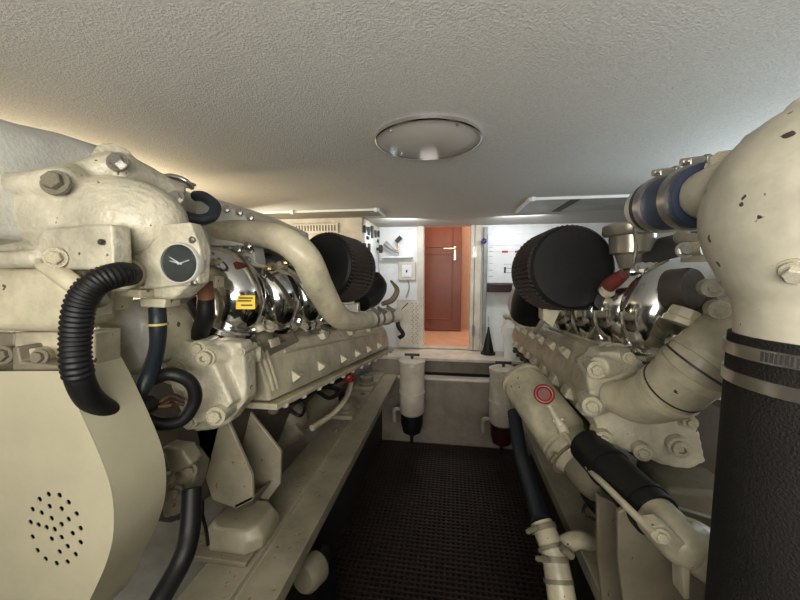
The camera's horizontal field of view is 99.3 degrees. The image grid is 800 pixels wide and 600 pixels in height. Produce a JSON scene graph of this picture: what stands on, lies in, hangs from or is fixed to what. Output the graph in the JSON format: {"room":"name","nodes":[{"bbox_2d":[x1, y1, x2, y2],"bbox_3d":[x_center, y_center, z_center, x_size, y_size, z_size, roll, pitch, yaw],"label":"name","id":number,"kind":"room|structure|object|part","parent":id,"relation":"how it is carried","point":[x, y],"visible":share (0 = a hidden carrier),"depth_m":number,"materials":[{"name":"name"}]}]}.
{"room":"mechanical room","nodes":[
{"label":"mechanical room","id":0,"kind":"room"},
{"bbox_2d":[180,294,195,302],"bbox_3d":[-1.820,0.408,0.870,0.050,1.830,4.700,1,5,9],"label":"wall","id":1,"kind":"structure","parent":0,"point":[183,300],"depth_m":2.46,"materials":[{"name":"beige metal"}]},
{"bbox_2d":[113,424,323,599],"bbox_3d":[-1.091,0.833,1.400,1.240,0.580,2.700,1,5,9],"label":"trim","id":2,"kind":"structure","parent":1,"relation":"attached to","point":[157,555],"depth_m":1.24,"materials":[{"name":"beige metal"}]},
{"bbox_2d":[0,0,799,226],"bbox_3d":[0.082,-0.456,0.500,3.800,0.050,4.680,1,5,9],"label":"ceiling","id":3,"kind":"structure","parent":0,"point":[261,105],"depth_m":0.73,"materials":[{"name":"paint"}]},
{"bbox_2d":[259,208,385,218],"bbox_3d":[-0.635,-0.555,2.223,1.061,0.022,0.235,1,5,9],"label":"ceiling tray","id":4,"kind":"object","parent":3,"relation":"attached to","point":[375,211],"visible":0.7,"depth_m":2.17,"materials":[{"name":"beige paint"}]},
{"bbox_3d":[-0.635,-0.562,2.237,1.057,0.010,0.205,1,5,9],"label":"tray panel","id":5,"kind":"part","parent":4,"relation":"part of","materials":[{"name":"beige paint"}]},
{"bbox_2d":[375,114,481,159],"bbox_3d":[0.082,-0.464,0.991,0.308,0.011,0.308,1,5,9],"label":"ceiling lamp","id":6,"kind":"object","parent":3,"relation":"attached to","point":[430,136],"visible":1,"depth_m":0.96,"materials":[{"name":"white glass"}]},
{"bbox_2d":[516,194,629,212],"bbox_3d":[1.168,-0.527,1.857,0.964,0.020,0.385,1,5,9],"label":"ceiling tray","id":7,"kind":"object","parent":3,"relation":"attached to","point":[595,202],"visible":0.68,"depth_m":1.84,"materials":[{"name":"grey plastic"}]},
{"bbox_2d":[424,328,468,346],"bbox_3d":[0.570,0.371,3.762,1.800,0.050,1.670,1,5,9],"label":"floor","id":8,"kind":"structure","parent":0,"point":[431,337],"depth_m":3.35,"materials":[{"name":"orange wood"}]},
{"bbox_2d":[278,217,382,311],"bbox_3d":[-0.603,-0.087,2.715,0.887,1.028,0.575,1,5,9],"label":"base cabinet","id":9,"kind":"object","parent":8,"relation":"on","point":[361,229],"visible":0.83,"depth_m":2.40,"materials":[{"name":"beige paint"}]},
{"bbox_2d":[291,223,337,232],"bbox_3d":[-0.605,-0.503,2.393,0.349,0.065,0.006,1,5,9],"label":"vent","id":10,"kind":"object","parent":9,"relation":"attached to","point":[307,227],"depth_m":2.39,"materials":[{"name":"beige paint"}]},
{"bbox_3d":[-0.219,-0.352,2.624,0.006,0.330,0.440,1,5,9],"label":"switch panel","id":11,"kind":"part","parent":9,"relation":"part of","materials":[{"name":"white paint"}]},
{"bbox_2d":[371,226,373,237],"bbox_3d":[-0.212,-0.519,2.597,0.012,0.091,0.044,1,5,9],"label":"switch","id":12,"kind":"object","parent":9,"relation":"attached to","point":[372,227],"depth_m":2.58,"materials":[{"name":"black plastic"}]},
{"bbox_3d":[-0.167,-0.416,2.772,0.050,0.067,0.067,1,5,9],"label":"rotary knob","id":13,"kind":"part","parent":9,"relation":"part of","materials":[{"name":"black plastic"}]},
{"bbox_2d":[461,226,470,327],"bbox_3d":[0.303,-0.629,3.725,1.260,1.950,1.670,1,5,9],"label":"wall","id":14,"kind":"structure","parent":0,"point":[465,266],"depth_m":3.92,"materials":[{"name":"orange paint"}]},
{"bbox_2d":[424,227,461,330],"bbox_3d":[0.306,-0.606,3.691,0.720,1.890,0.119,1,5,9],"label":"door","id":15,"kind":"structure","parent":14,"relation":"in","point":[443,245],"depth_m":3.71,"materials":[{"name":"red wood"}]},
{"bbox_3d":[0.318,-0.149,3.742,0.520,0.730,0.010,1,5,9],"label":"panel moulding","id":16,"kind":"part","parent":15,"relation":"part of","materials":[{"name":"red wood"}]},
{"bbox_3d":[0.318,-0.986,3.676,0.520,0.830,0.010,1,5,9],"label":"panel moulding","id":17,"kind":"part","parent":15,"relation":"part of","materials":[{"name":"red wood"}]},
{"bbox_2d":[342,222,696,397],"bbox_3d":[0.439,-0.175,2.867,3.800,2.680,0.050,1,5,9],"label":"wall","id":18,"kind":"structure","parent":0,"point":[496,302],"depth_m":2.87,"materials":[{"name":"white paint"}]},
{"bbox_2d":[371,359,399,374],"bbox_3d":[-0.084,0.521,2.743,0.260,0.130,0.180,1,5,9],"label":"trim","id":19,"kind":"structure","parent":18,"relation":"attached to","point":[389,366],"depth_m":2.65,"materials":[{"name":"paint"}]},
{"bbox_2d":[382,256,412,257],"bbox_3d":[-0.020,-0.358,2.856,0.250,0.012,0.079,1,5,9],"label":"wall shelf","id":20,"kind":"object","parent":18,"relation":"attached to","point":[390,256],"visible":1,"depth_m":2.81,"materials":[{"name":"white paint"}]},
{"bbox_2d":[383,235,401,253],"bbox_3d":[-0.059,-0.460,2.826,0.160,0.151,0.052,0,5,-5],"label":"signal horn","id":21,"kind":"object","parent":20,"relation":"on","point":[398,239],"visible":1,"depth_m":2.81,"materials":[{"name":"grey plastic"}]},
{"bbox_2d":[396,300,418,346],"bbox_3d":[0.061,0.200,2.851,0.188,0.398,0.150,1,5,9],"label":"cover","id":22,"kind":"object","parent":18,"relation":"attached to","point":[408,328],"visible":0.93,"depth_m":2.88,"materials":[{"name":"white metal"}]},
{"bbox_2d":[399,262,415,297],"bbox_3d":[0.061,-0.168,2.882,0.146,0.307,0.048,1,5,9],"label":"intercom box","id":23,"kind":"object","parent":18,"relation":"attached to","point":[407,270],"visible":1,"depth_m":2.86,"materials":[{"name":"beige paint"}]},
{"bbox_3d":[0.061,-0.245,2.878,0.146,0.152,0.029,1,5,9],"label":"box frame","id":24,"kind":"part","parent":23,"relation":"part of","materials":[{"name":"beige paint"}]},
{"bbox_2d":[392,353,424,442],"bbox_3d":[0.071,0.656,2.391,0.226,0.617,0.369,1,5,9],"label":"filter","id":25,"kind":"object","parent":18,"relation":"attached to","point":[411,391],"visible":1,"depth_m":2.23,"materials":[{"name":"beige paint"}]},
{"bbox_3d":[0.081,0.402,2.272,0.177,0.022,0.177,1,5,9],"label":"lid","id":26,"kind":"part","parent":25,"relation":"part of","materials":[{"name":"beige paint"}]},
{"bbox_3d":[0.081,0.375,2.270,0.100,0.037,0.020,1,5,9],"label":"lid handle","id":27,"kind":"part","parent":25,"relation":"part of","materials":[{"name":"black metal"}]},
{"bbox_2d":[399,363,424,417],"bbox_3d":[0.081,0.592,2.287,0.173,0.360,0.173,1,5,9],"label":"canister","id":28,"kind":"object","parent":25,"relation":"on","point":[411,391],"depth_m":2.22,"materials":[{"name":"beige paint"}]},
{"bbox_2d":[401,414,422,435],"bbox_3d":[0.081,0.842,2.307,0.148,0.140,0.148,1,5,9],"label":"bowl","id":29,"kind":"object","parent":25,"relation":"on","point":[411,425],"depth_m":2.25,"materials":[{"name":"black plastic"}]},
{"bbox_2d":[398,375,489,382],"bbox_3d":[0.386,0.594,2.575,1.240,0.015,0.100,1,5,9],"label":"trim","id":30,"kind":"structure","parent":18,"relation":"attached to","point":[426,377],"depth_m":2.55,"materials":[{"name":"beige paint"}]},
{"bbox_2d":[417,225,481,349],"bbox_3d":[0.405,-0.098,2.841,0.522,1.030,0.064,1,5,9],"label":"trim","id":31,"kind":"structure","parent":18,"relation":"attached to","point":[476,230],"depth_m":2.81,"materials":[{"name":"beige paint"}]},
{"bbox_2d":[378,347,523,363],"bbox_3d":[0.411,0.444,2.732,1.900,0.026,0.320,1,5,9],"label":"trim","id":32,"kind":"structure","parent":18,"relation":"attached to","point":[446,355],"depth_m":2.67,"materials":[{"name":"beige paint"}]},
{"bbox_2d":[481,316,495,355],"bbox_3d":[0.703,0.282,2.705,0.116,0.301,0.116,1,5,9],"label":"cone","id":33,"kind":"object","parent":32,"relation":"on","point":[487,350],"visible":1,"depth_m":2.69,"materials":[{"name":"black plastic"}]},
{"bbox_2d":[501,314,519,359],"bbox_3d":[0.853,0.279,2.460,0.180,0.347,0.409,0,5,-1],"label":"water filter","id":34,"kind":"object","parent":32,"relation":"on","point":[507,328],"visible":0.38,"depth_m":2.53,"materials":[{"name":"white paint"}]},
{"bbox_2d":[503,334,519,359],"bbox_3d":[0.856,0.347,2.585,0.143,0.190,0.143,1,5,9],"label":"canister","id":35,"kind":"object","parent":34,"relation":"on","point":[508,341],"depth_m":2.54,"materials":[{"name":"white paint"}]},
{"bbox_2d":[382,361,529,455],"bbox_3d":[0.401,0.791,2.690,1.240,0.660,0.300,1,5,9],"label":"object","id":36,"kind":"structure","parent":18,"relation":"attached to","point":[453,413],"depth_m":2.55,"materials":[{"name":"paint"}]},
{"bbox_2d":[424,372,489,376],"bbox_3d":[0.401,0.600,2.677,1.240,0.004,0.175,1,5,9],"label":"trim","id":37,"kind":"structure","parent":18,"relation":"attached to","point":[425,373],"depth_m":2.71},
{"bbox_2d":[482,227,487,344],"bbox_3d":[0.693,-0.109,2.782,0.028,0.960,0.049,1,5,9],"label":"trim","id":38,"kind":"structure","parent":18,"relation":"attached to","point":[485,245],"depth_m":2.76,"materials":[{"name":"grey plastic"}]},
{"bbox_2d":[480,361,513,454],"bbox_3d":[0.654,0.693,2.304,0.226,0.617,0.369,1,5,9],"label":"filter","id":39,"kind":"object","parent":18,"relation":"attached to","point":[499,403],"visible":0.8,"depth_m":2.15,"materials":[{"name":"beige paint"}]},
{"bbox_2d":[489,370,511,428],"bbox_3d":[0.664,0.629,2.200,0.173,0.360,0.173,1,5,9],"label":"canister","id":40,"kind":"object","parent":39,"relation":"on","point":[499,403],"depth_m":2.13,"materials":[{"name":"beige paint"}]},
{"bbox_2d":[490,423,510,446],"bbox_3d":[0.664,0.878,2.220,0.148,0.140,0.148,1,5,9],"label":"bowl","id":41,"kind":"object","parent":39,"relation":"on","point":[500,435],"depth_m":2.16,"materials":[{"name":"red plastic"}]},
{"bbox_3d":[0.664,0.439,2.185,0.177,0.022,0.177,1,5,9],"label":"lid","id":42,"kind":"part","parent":39,"relation":"part of","materials":[{"name":"beige paint"}]},
{"bbox_3d":[0.664,0.411,2.183,0.100,0.037,0.020,1,5,9],"label":"lid handle","id":43,"kind":"part","parent":39,"relation":"part of","materials":[{"name":"black metal"}]},
{"bbox_2d":[487,284,511,291],"bbox_3d":[0.799,-0.098,2.741,0.188,0.065,0.099,1,5,9],"label":"shelf","id":44,"kind":"object","parent":18,"relation":"attached to","point":[490,287],"visible":0.8,"depth_m":2.69,"materials":[{"name":"brown wood"}]},
{"bbox_2d":[487,233,540,282],"bbox_3d":[0.936,-0.333,2.733,0.457,0.393,0.037,1,5,9],"label":"board","id":45,"kind":"object","parent":18,"relation":"attached to","point":[502,249],"visible":0.44,"depth_m":2.73,"materials":[{"name":"white paint"}]},
{"bbox_3d":[0.083,1.313,0.649,3.800,0.060,4.700,1,5,9],"label":"floor","id":46,"kind":"structure","parent":0,"visible":0},
{"bbox_2d":[177,371,397,599],"bbox_3d":[-0.308,0.884,1.433,0.220,0.672,2.395,1,5,9],"label":"support beam","id":47,"kind":"structure","parent":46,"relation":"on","point":[314,500],"depth_m":1.22,"materials":[{"name":"beige metal"}]},
{"bbox_2d":[0,119,403,599],"bbox_3d":[-0.529,0.180,1.354,1.050,1.164,1.709,1,5,9],"label":"engine","id":48,"kind":"object","parent":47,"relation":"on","point":[120,396],"visible":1,"depth_m":0.62,"materials":[{"name":"beige paint"}]},
{"bbox_3d":[-0.805,-0.225,0.947,0.417,0.294,0.886,1,5,9],"label":"casing","id":49,"kind":"part","parent":48,"relation":"part of","materials":[{"name":"grey paint"}]},
{"bbox_2d":[119,259,146,288],"bbox_3d":[-0.490,-0.047,0.615,0.054,0.054,0.033,-1,5,-16],"label":"socket","id":50,"kind":"object","parent":48,"relation":"attached to","point":[141,264],"depth_m":0.62,"materials":[{"name":"beige paint"}]},
{"bbox_3d":[-0.420,-0.080,0.631,0.134,0.121,0.030,1,5,9],"label":"box lid","id":51,"kind":"part","parent":48,"relation":"part of","materials":[{"name":"paint"}]},
{"bbox_2d":[149,486,201,599],"bbox_3d":[-0.454,0.523,0.686,0.066,0.235,0.163,1,5,13],"label":"hose","id":52,"kind":"object","parent":48,"relation":"hanging from","point":[182,558],"visible":1,"depth_m":0.69,"materials":[{"name":"black rubber"}]},
{"bbox_3d":[-0.393,-0.065,0.604,0.066,0.066,0.002,0,5,3],"label":"glass","id":53,"kind":"part","parent":48,"relation":"part of","materials":[{"name":"black glass"}]},
{"bbox_2d":[202,506,209,545],"bbox_3d":[-0.449,0.516,0.779,0.024,0.096,0.008,1,5,9],"label":"cable","id":54,"kind":"object","parent":48,"relation":"attached to","point":[204,522],"visible":0.86,"depth_m":0.78,"materials":[{"name":"black rubber"}]},
{"bbox_3d":[-0.477,0.670,0.938,0.190,0.014,0.120,1,5,9],"label":"mount plate","id":55,"kind":"part","parent":48,"relation":"part of","materials":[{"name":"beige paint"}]},
{"bbox_3d":[-0.474,0.440,0.925,0.160,0.256,0.012,1,5,9],"label":"foot plate","id":56,"kind":"part","parent":48,"relation":"part of","materials":[{"name":"beige paint"}]},
{"bbox_3d":[-0.445,0.490,1.047,0.176,0.302,0.012,1,5,9],"label":"foot plate","id":57,"kind":"part","parent":48,"relation":"part of","materials":[{"name":"beige paint"}]},
{"bbox_3d":[-0.415,0.511,1.476,0.202,0.208,0.411,3,5,32],"label":"starter motor","id":58,"kind":"part","parent":48,"relation":"part of","materials":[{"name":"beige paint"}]},
{"bbox_2d":[314,440,547,599],"bbox_3d":[0.175,1.176,1.388,1.004,0.022,2.314,1,5,9],"label":"floor","id":59,"kind":"structure","parent":46,"relation":"on","point":[426,521],"depth_m":1.68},
{"bbox_2d":[293,544,337,599],"bbox_3d":[-0.259,1.002,1.154,0.103,0.502,0.351,0,5,3],"label":"flange","id":60,"kind":"object","parent":59,"relation":"on","point":[317,571],"visible":0.95,"depth_m":1.01,"materials":[{"name":"beige paint"}]},
{"bbox_2d":[510,401,600,599],"bbox_3d":[0.684,0.895,1.305,0.260,0.672,1.600,1,5,9],"label":"support beam","id":61,"kind":"structure","parent":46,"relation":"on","point":[563,501],"depth_m":1.22,"materials":[{"name":"beige metal"}]},
{"bbox_2d":[502,221,731,599],"bbox_3d":[0.907,0.257,1.222,1.069,0.984,1.557,1,5,9],"label":"engine","id":62,"kind":"object","parent":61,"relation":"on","point":[629,358],"visible":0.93,"depth_m":0.79,"materials":[{"name":"beige paint"}]},
{"bbox_2d":[546,403,569,436],"bbox_3d":[0.420,0.318,0.904,0.064,0.089,0.027,1,5,9],"label":"handle","id":63,"kind":"object","parent":62,"relation":"attached to","point":[560,425],"depth_m":0.90,"materials":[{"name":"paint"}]},
{"bbox_3d":[0.513,0.616,0.788,0.123,0.338,0.012,1,5,9],"label":"foot plate","id":64,"kind":"part","parent":62,"relation":"part of","materials":[{"name":"beige paint"}]},
{"bbox_2d":[601,221,657,268],"bbox_3d":[0.617,-0.146,0.904,0.140,0.124,0.149,1,5,9],"label":"canister","id":65,"kind":"object","parent":62,"relation":"on","point":[630,245],"depth_m":0.87,"materials":[{"name":"metal"}]},
{"bbox_3d":[0.498,0.532,0.641,0.178,0.324,0.012,1,5,9],"label":"foot plate","id":66,"kind":"part","parent":62,"relation":"part of","materials":[{"name":"beige paint"}]},
{"bbox_2d":[526,518,595,599],"bbox_3d":[0.431,1.041,0.898,0.189,0.875,0.202,1,5,9],"label":"pipe","id":67,"kind":"object","parent":46,"relation":"on","point":[556,550],"visible":1,"depth_m":0.88,"materials":[{"name":"beige metal"}]},
{"bbox_2d":[508,408,548,522],"bbox_3d":[0.434,0.544,1.185,0.057,0.170,0.486,1,5,9],"label":"hose","id":68,"kind":"object","parent":67,"relation":"attached to","point":[537,510],"visible":0.93,"depth_m":1.14,"materials":[{"name":"black rubber"}]},
{"bbox_2d":[679,98,799,599],"bbox_3d":[0.497,0.495,0.467,0.239,1.580,0.401,2,5,25],"label":"exhaust riser","id":69,"kind":"object","parent":46,"relation":"on","point":[744,201],"visible":1,"depth_m":0.35,"materials":[{"name":"beige paint"}]},
{"bbox_2d":[624,154,712,232],"bbox_3d":[0.447,-0.166,0.560,0.103,0.114,0.154,1,5,9],"label":"air hose","id":70,"kind":"object","parent":69,"relation":"attached to","point":[654,206],"visible":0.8,"depth_m":0.52,"materials":[{"name":"blue plastic"}]},
{"bbox_3d":[1.986,0.454,0.289,0.050,1.830,4.700,1,5,9],"label":"wall","id":71,"kind":"structure","parent":0,"visible":0},
{"bbox_2d":[615,447,636,465],"bbox_3d":[1.439,0.863,1.014,1.240,0.580,2.700,1,5,9],"label":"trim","id":72,"kind":"structure","parent":71,"relation":"attached to","point":[632,459],"depth_m":1.91,"materials":[{"name":"beige metal"}]}
]}

